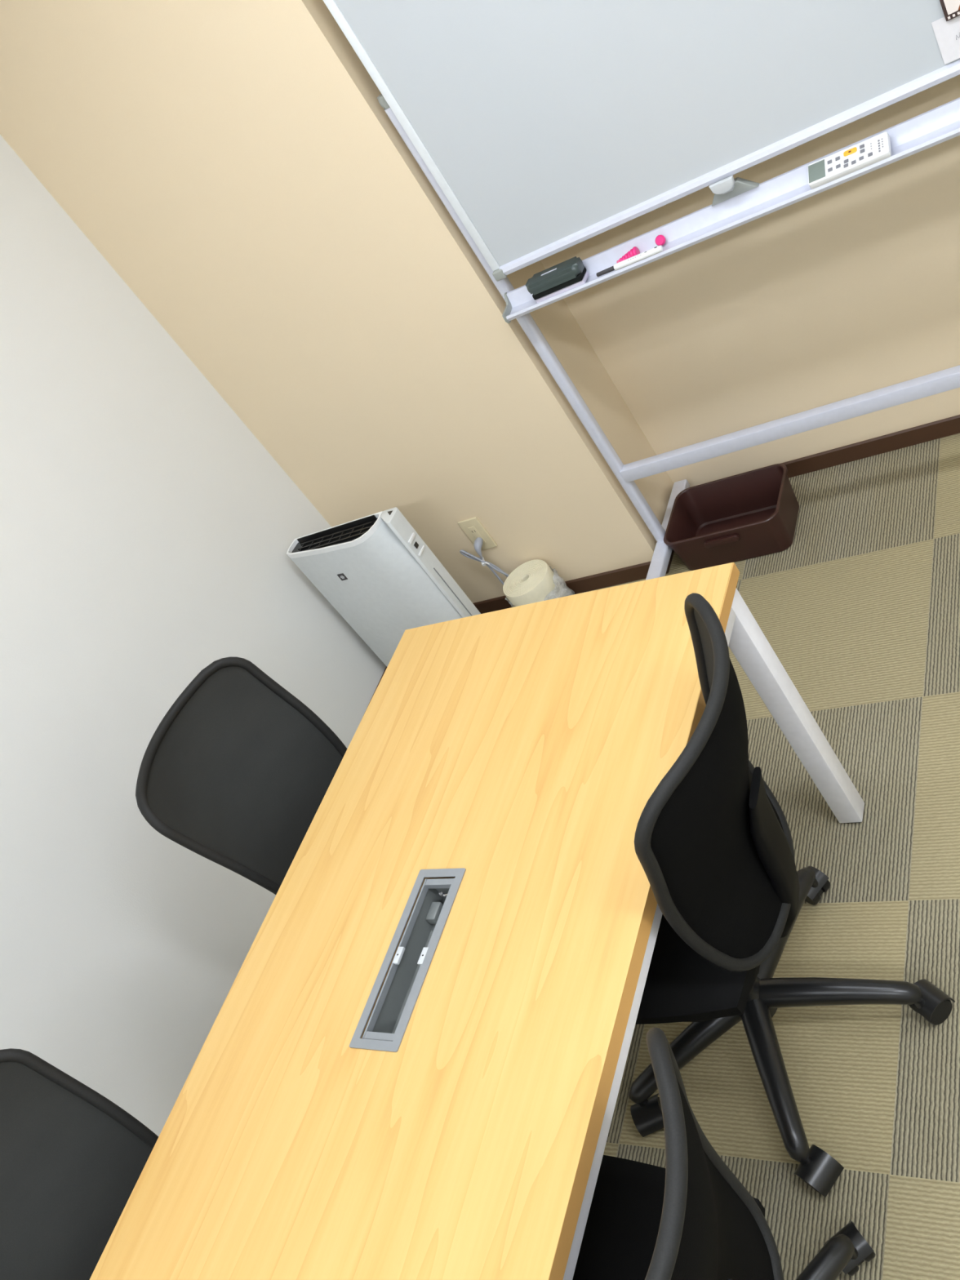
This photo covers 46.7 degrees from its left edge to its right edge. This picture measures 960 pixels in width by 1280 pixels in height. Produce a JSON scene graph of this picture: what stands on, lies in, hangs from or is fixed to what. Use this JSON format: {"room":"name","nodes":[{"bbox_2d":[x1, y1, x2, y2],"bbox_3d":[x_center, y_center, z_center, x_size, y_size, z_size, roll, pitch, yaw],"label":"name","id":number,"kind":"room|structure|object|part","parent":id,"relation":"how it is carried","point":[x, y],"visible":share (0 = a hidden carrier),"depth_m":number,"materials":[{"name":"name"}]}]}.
{"room":"meeting room","nodes":[
{"label":"meeting room","id":0,"kind":"room"},
{"bbox_2d":[0,134,386,1137],"bbox_3d":[-1.569,0.703,1.793,0.120,2.550,5.118,-12,41,36],"label":"wall","id":1,"kind":"structure","parent":0,"point":[147,533],"depth_m":2.77,"materials":[{"name":"white paint"}]},
{"bbox_2d":[360,666,386,722],"bbox_3d":[-0.918,1.668,2.295,0.007,0.052,4.700,-12,41,36],"label":"baseboard","id":2,"kind":"structure","parent":1,"relation":"attached to","point":[386,666],"depth_m":3.54,"materials":[{"name":"brown plastic"}]},
{"bbox_2d":[0,0,959,603],"bbox_3d":[0.643,-1.339,2.113,3.700,2.550,0.418,-12,41,36],"label":"wall","id":3,"kind":"structure","parent":0,"point":[238,165],"depth_m":2.81,"materials":[{"name":"beige paint"}]},
{"bbox_2d":[457,516,497,550],"bbox_3d":[-0.008,-0.314,3.309,0.070,0.120,0.011,-12,41,36],"label":"wall outlet","id":4,"kind":"object","parent":3,"relation":"attached to","point":[473,529],"visible":0.8,"depth_m":3.30,"materials":[{"name":"beige plastic"}]},
{"bbox_2d":[459,537,509,585],"bbox_3d":[0.007,-0.175,3.403,0.211,0.290,0.043,-21,36,26],"label":"power cord","id":5,"kind":"object","parent":4,"relation":"attached to","point":[478,542],"visible":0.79,"depth_m":3.33,"materials":[{"name":"grey plastic"}]},
{"bbox_2d":[472,414,959,613],"bbox_3d":[1.290,-0.471,2.739,3.693,0.052,0.305,-12,41,36],"label":"baseboard","id":6,"kind":"structure","parent":3,"relation":"attached to","point":[948,426],"depth_m":3.10,"materials":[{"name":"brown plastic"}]},
{"bbox_2d":[577,433,959,1279],"bbox_3d":[0.633,1.302,1.347,4.100,0.100,5.398,-12,41,36],"label":"floor","id":7,"kind":"structure","parent":0,"point":[860,611],"depth_m":2.16,"materials":[{"name":"carpet"}]},
{"bbox_2d":[0,1048,158,1279],"bbox_3d":[-0.402,1.046,1.734,0.616,0.923,0.595,-16,39,32],"label":"office chair","id":8,"kind":"object","parent":7,"relation":"on","point":[72,1159],"visible":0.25,"depth_m":1.79,"materials":[{"name":"black fabric"}]},
{"bbox_3d":[-0.693,0.932,1.742,0.170,0.473,0.427,-16,39,32],"label":"frame","id":9,"kind":"part","parent":8,"relation":"part of","materials":[{"name":"black plastic"}]},
{"bbox_2d":[135,657,346,894],"bbox_3d":[-0.138,0.417,2.247,0.633,0.923,0.605,-16,39,32],"label":"office chair","id":10,"kind":"object","parent":7,"relation":"on","point":[237,772],"visible":0.27,"depth_m":2.25,"materials":[{"name":"black fabric"}]},
{"bbox_2d":[286,506,480,666],"bbox_3d":[-0.225,-0.137,3.317,0.414,0.603,0.219,-12,41,36],"label":"air purifier","id":11,"kind":"object","parent":7,"relation":"on","point":[375,570],"visible":0.84,"depth_m":3.16,"materials":[{"name":"white plastic"}]},
{"bbox_2d":[291,519,377,552],"bbox_3d":[-0.417,-0.279,3.149,0.341,0.003,0.093,-12,41,36],"label":"grille","id":12,"kind":"object","parent":11,"relation":"attached to","point":[357,535],"depth_m":3.12,"materials":[{"name":"black plastic"}]},
{"bbox_3d":[-0.393,-0.181,3.186,0.024,0.024,0.002,-12,41,36],"label":"emblem plate","id":13,"kind":"part","parent":11,"relation":"part of","materials":[{"name":"black plastic"}]},
{"bbox_2d":[89,562,864,1279],"bbox_3d":[0.039,0.815,1.786,0.756,0.702,1.800,-11,42,37],"label":"meeting table","id":14,"kind":"object","parent":7,"relation":"on","point":[412,1066],"visible":0.98,"depth_m":1.66,"materials":[{"name":"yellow wood"}]},
{"bbox_3d":[-0.107,0.478,1.692,0.095,0.002,0.302,-11,42,37],"label":"cable hatch frame","id":15,"kind":"part","parent":14,"relation":"part of","materials":[{"name":"grey metal"}]},
{"bbox_2d":[372,888,449,1033],"bbox_3d":[-0.088,0.501,1.710,0.064,0.044,0.271,-11,42,37],"label":"cable tray","id":16,"kind":"object","parent":14,"relation":"on","point":[397,988],"depth_m":1.71,"materials":[{"name":"metal"}]},
{"bbox_3d":[-0.120,0.617,1.625,0.730,0.040,1.730,-11,42,37],"label":"frame","id":17,"kind":"part","parent":14,"relation":"part of","materials":[{"name":"white paint"}]},
{"bbox_3d":[0.586,0.136,2.103,0.048,0.666,0.048,-11,42,37],"label":"leg","id":18,"kind":"part","parent":14,"relation":"part of","materials":[{"name":"white paint"}]},
{"bbox_2d":[502,559,574,607],"bbox_3d":[0.183,-0.129,3.311,0.185,0.166,0.167,-12,41,36],"label":"roll","id":19,"kind":"object","parent":7,"relation":"on","point":[533,581],"visible":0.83,"depth_m":3.25,"materials":[{"name":"white paper"}]},
{"bbox_2d":[323,0,959,580],"bbox_3d":[0.783,-0.997,2.135,1.867,1.928,0.525,-12,41,36],"label":"whiteboard","id":20,"kind":"object","parent":7,"relation":"on","point":[543,129],"visible":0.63,"depth_m":2.26,"materials":[{"name":"ceramic"}]},
{"bbox_3d":[-0.191,-1.168,2.378,0.022,0.882,0.032,-12,41,36],"label":"rail","id":21,"kind":"part","parent":20,"relation":"part of","materials":[{"name":"silver metal"}]},
{"bbox_3d":[0.162,-0.721,2.776,0.030,1.340,0.032,-12,41,36],"label":"post","id":22,"kind":"part","parent":20,"relation":"part of","materials":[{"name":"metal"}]},
{"bbox_2d":[525,256,588,302],"bbox_3d":[0.178,-0.825,2.552,0.140,0.053,0.050,-12,41,36],"label":"eraser","id":23,"kind":"object","parent":20,"relation":"on","point":[571,273],"visible":1,"depth_m":2.53,"materials":[{"name":"plastic"}]},
{"bbox_2d":[595,245,662,276],"bbox_3d":[0.327,-0.830,2.442,0.164,0.015,0.014,-12,41,36],"label":"marker pen","id":24,"kind":"object","parent":20,"relation":"on","point":[658,249],"visible":1,"depth_m":2.43,"materials":[{"name":"white plastic"}]},
{"bbox_2d":[629,248,634,257],"bbox_3d":[0.339,-0.851,2.456,0.008,0.025,0.025,-12,41,36],"label":"round magnet","id":25,"kind":"object","parent":20,"relation":"in","point":[631,250],"visible":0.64,"depth_m":2.45,"materials":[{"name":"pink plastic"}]},
{"bbox_2d":[632,246,639,255],"bbox_3d":[0.344,-0.853,2.451,0.008,0.027,0.027,-12,41,36],"label":"round magnet","id":26,"kind":"object","parent":20,"relation":"in","point":[635,250],"visible":0.71,"depth_m":2.44,"materials":[{"name":"pink plastic"}]},
{"bbox_2d":[655,235,665,245],"bbox_3d":[0.392,-0.869,2.420,0.023,0.022,0.017,-12,41,36],"label":"round magnet","id":27,"kind":"object","parent":20,"relation":"in","point":[660,239],"visible":0.95,"depth_m":2.42,"materials":[{"name":"pink plastic"}]},
{"bbox_3d":[0.502,-0.933,2.285,0.052,0.030,0.028,-12,41,36],"label":"latch knob","id":28,"kind":"part","parent":20,"relation":"part of","materials":[{"name":"white plastic"}]},
{"bbox_3d":[0.750,-1.016,2.099,1.751,0.026,0.043,-12,41,36],"label":"rail","id":29,"kind":"part","parent":20,"relation":"part of","materials":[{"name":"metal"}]},
{"bbox_2d":[506,97,959,320],"bbox_3d":[0.782,-0.943,2.129,1.800,0.045,0.065,-12,41,36],"label":"tray","id":30,"kind":"object","parent":20,"relation":"on","point":[750,202],"depth_m":2.31,"materials":[{"name":"metal"}]},
{"bbox_2d":[807,131,891,189],"bbox_3d":[0.716,-0.930,2.160,0.158,0.034,0.052,-12,41,36],"label":"remote","id":31,"kind":"object","parent":20,"relation":"on","point":[877,148],"visible":1,"depth_m":2.15,"materials":[{"name":"white plastic"}]},
{"bbox_2d":[931,15,959,64],"bbox_3d":[0.871,-1.074,1.946,0.136,0.078,0.006,-12,41,36],"label":"paper note","id":32,"kind":"object","parent":20,"relation":"attached to","point":[947,33],"visible":1,"depth_m":1.97,"materials":[{"name":"white paper"}]},
{"bbox_2d":[939,0,959,21],"bbox_3d":[0.838,-1.109,1.913,0.084,0.052,0.005,-12,41,36],"label":"photo magnet","id":33,"kind":"object","parent":20,"relation":"attached to","point":[951,8],"visible":1,"depth_m":1.93},
{"bbox_2d":[943,0,959,14],"bbox_3d":[0.837,-1.107,1.912,0.072,0.033,0.001,-12,41,36],"label":"picture","id":34,"kind":"object","parent":33,"relation":"attached to","point":[950,6],"depth_m":1.93},
{"bbox_2d":[572,1026,875,1279],"bbox_3d":[0.184,0.863,1.377,0.614,0.923,0.622,-8,43,39],"label":"office chair","id":35,"kind":"object","parent":7,"relation":"on","point":[691,1218],"visible":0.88,"depth_m":1.31,"materials":[{"name":"black fabric"}]},
{"bbox_3d":[0.132,0.880,1.445,0.444,0.061,0.414,-8,43,39],"label":"seat","id":36,"kind":"part","parent":35,"relation":"part of","materials":[{"name":"fabric"}]},
{"bbox_3d":[0.224,0.686,1.133,0.170,0.473,0.427,-8,43,39],"label":"frame","id":37,"kind":"part","parent":35,"relation":"part of","materials":[{"name":"black plastic"}]},
{"bbox_3d":[0.224,0.686,1.133,0.155,0.453,0.407,-8,43,39],"label":"backrest","id":38,"kind":"part","parent":35,"relation":"part of","materials":[{"name":"black fabric"}]},
{"bbox_3d":[0.457,0.982,1.626,0.270,0.078,0.052,-49,34,-16],"label":"arm","id":39,"kind":"part","parent":35,"relation":"part of","materials":[{"name":"black plastic"}]},
{"bbox_2d":[823,1220,874,1274],"bbox_3d":[0.563,0.928,1.705,0.056,0.060,0.057,-39,32,-1],"label":"caster","id":40,"kind":"object","parent":35,"relation":"attached to","point":[861,1250],"depth_m":1.69,"materials":[{"name":"black plastic"}]},
{"bbox_2d":[663,463,799,570],"bbox_3d":[0.701,-0.329,3.076,0.336,0.130,0.240,-12,41,36],"label":"storage basket","id":41,"kind":"object","parent":7,"relation":"on","point":[753,513],"visible":0.99,"depth_m":3.09,"materials":[{"name":"brown plastic"}]},
{"bbox_2d":[628,592,955,1197],"bbox_3d":[0.320,0.403,1.809,0.613,0.923,0.618,-13,40,34],"label":"office chair","id":42,"kind":"object","parent":7,"relation":"on","point":[713,846],"visible":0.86,"depth_m":1.62,"materials":[{"name":"black fabric"}]},
{"bbox_2d":[630,1093,663,1137],"bbox_3d":[0.308,0.865,2.037,0.056,0.060,0.057,-30,33,13],"label":"caster","id":43,"kind":"object","parent":42,"relation":"attached to","point":[646,1113],"depth_m":2.02,"materials":[{"name":"black plastic"}]},
{"bbox_3d":[0.370,0.740,2.011,0.270,0.078,0.052,-38,32,2],"label":"arm","id":44,"kind":"part","parent":42,"relation":"part of","materials":[{"name":"black plastic"}]},
{"bbox_3d":[0.261,0.437,1.864,0.444,0.061,0.414,-13,40,34],"label":"seat","id":45,"kind":"part","parent":42,"relation":"part of","materials":[{"name":"fabric"}]},
{"bbox_3d":[0.363,0.220,1.571,0.170,0.473,0.427,-13,40,34],"label":"frame","id":46,"kind":"part","parent":42,"relation":"part of","materials":[{"name":"black plastic"}]},
{"bbox_3d":[0.363,0.220,1.571,0.155,0.453,0.407,-13,40,34],"label":"backrest","id":47,"kind":"part","parent":42,"relation":"part of","materials":[{"name":"black fabric"}]},
{"bbox_3d":[0.499,0.739,1.884,0.052,0.078,0.270,-28,34,17],"label":"arm","id":48,"kind":"part","parent":42,"relation":"part of","materials":[{"name":"black plastic"}]},
{"bbox_3d":[0.564,0.530,2.079,0.052,0.078,0.270,0,49,45],"label":"arm","id":49,"kind":"part","parent":42,"relation":"part of","materials":[{"name":"black plastic"}]},
{"bbox_2d":[807,866,829,900],"bbox_3d":[0.645,0.475,2.183,0.056,0.060,0.057,-48,33,-13],"label":"caster","id":50,"kind":"object","parent":42,"relation":"attached to","point":[820,883],"depth_m":2.17,"materials":[{"name":"black plastic"}]},
{"bbox_2d":[793,1144,844,1197],"bbox_3d":[0.546,0.858,1.808,0.056,0.060,0.057,-49,34,-16],"label":"caster","id":51,"kind":"object","parent":42,"relation":"attached to","point":[817,1168],"depth_m":1.79,"materials":[{"name":"black plastic"}]},
{"bbox_3d":[0.618,0.609,1.926,0.270,0.078,0.052,-16,39,31],"label":"arm","id":52,"kind":"part","parent":42,"relation":"part of","materials":[{"name":"black plastic"}]},
{"bbox_2d":[908,979,955,1021],"bbox_3d":[0.763,0.612,1.897,0.057,0.060,0.056,-43,33,-7],"label":"caster","id":53,"kind":"object","parent":42,"relation":"attached to","point":[932,1003],"depth_m":1.88,"materials":[{"name":"black plastic"}]}
]}

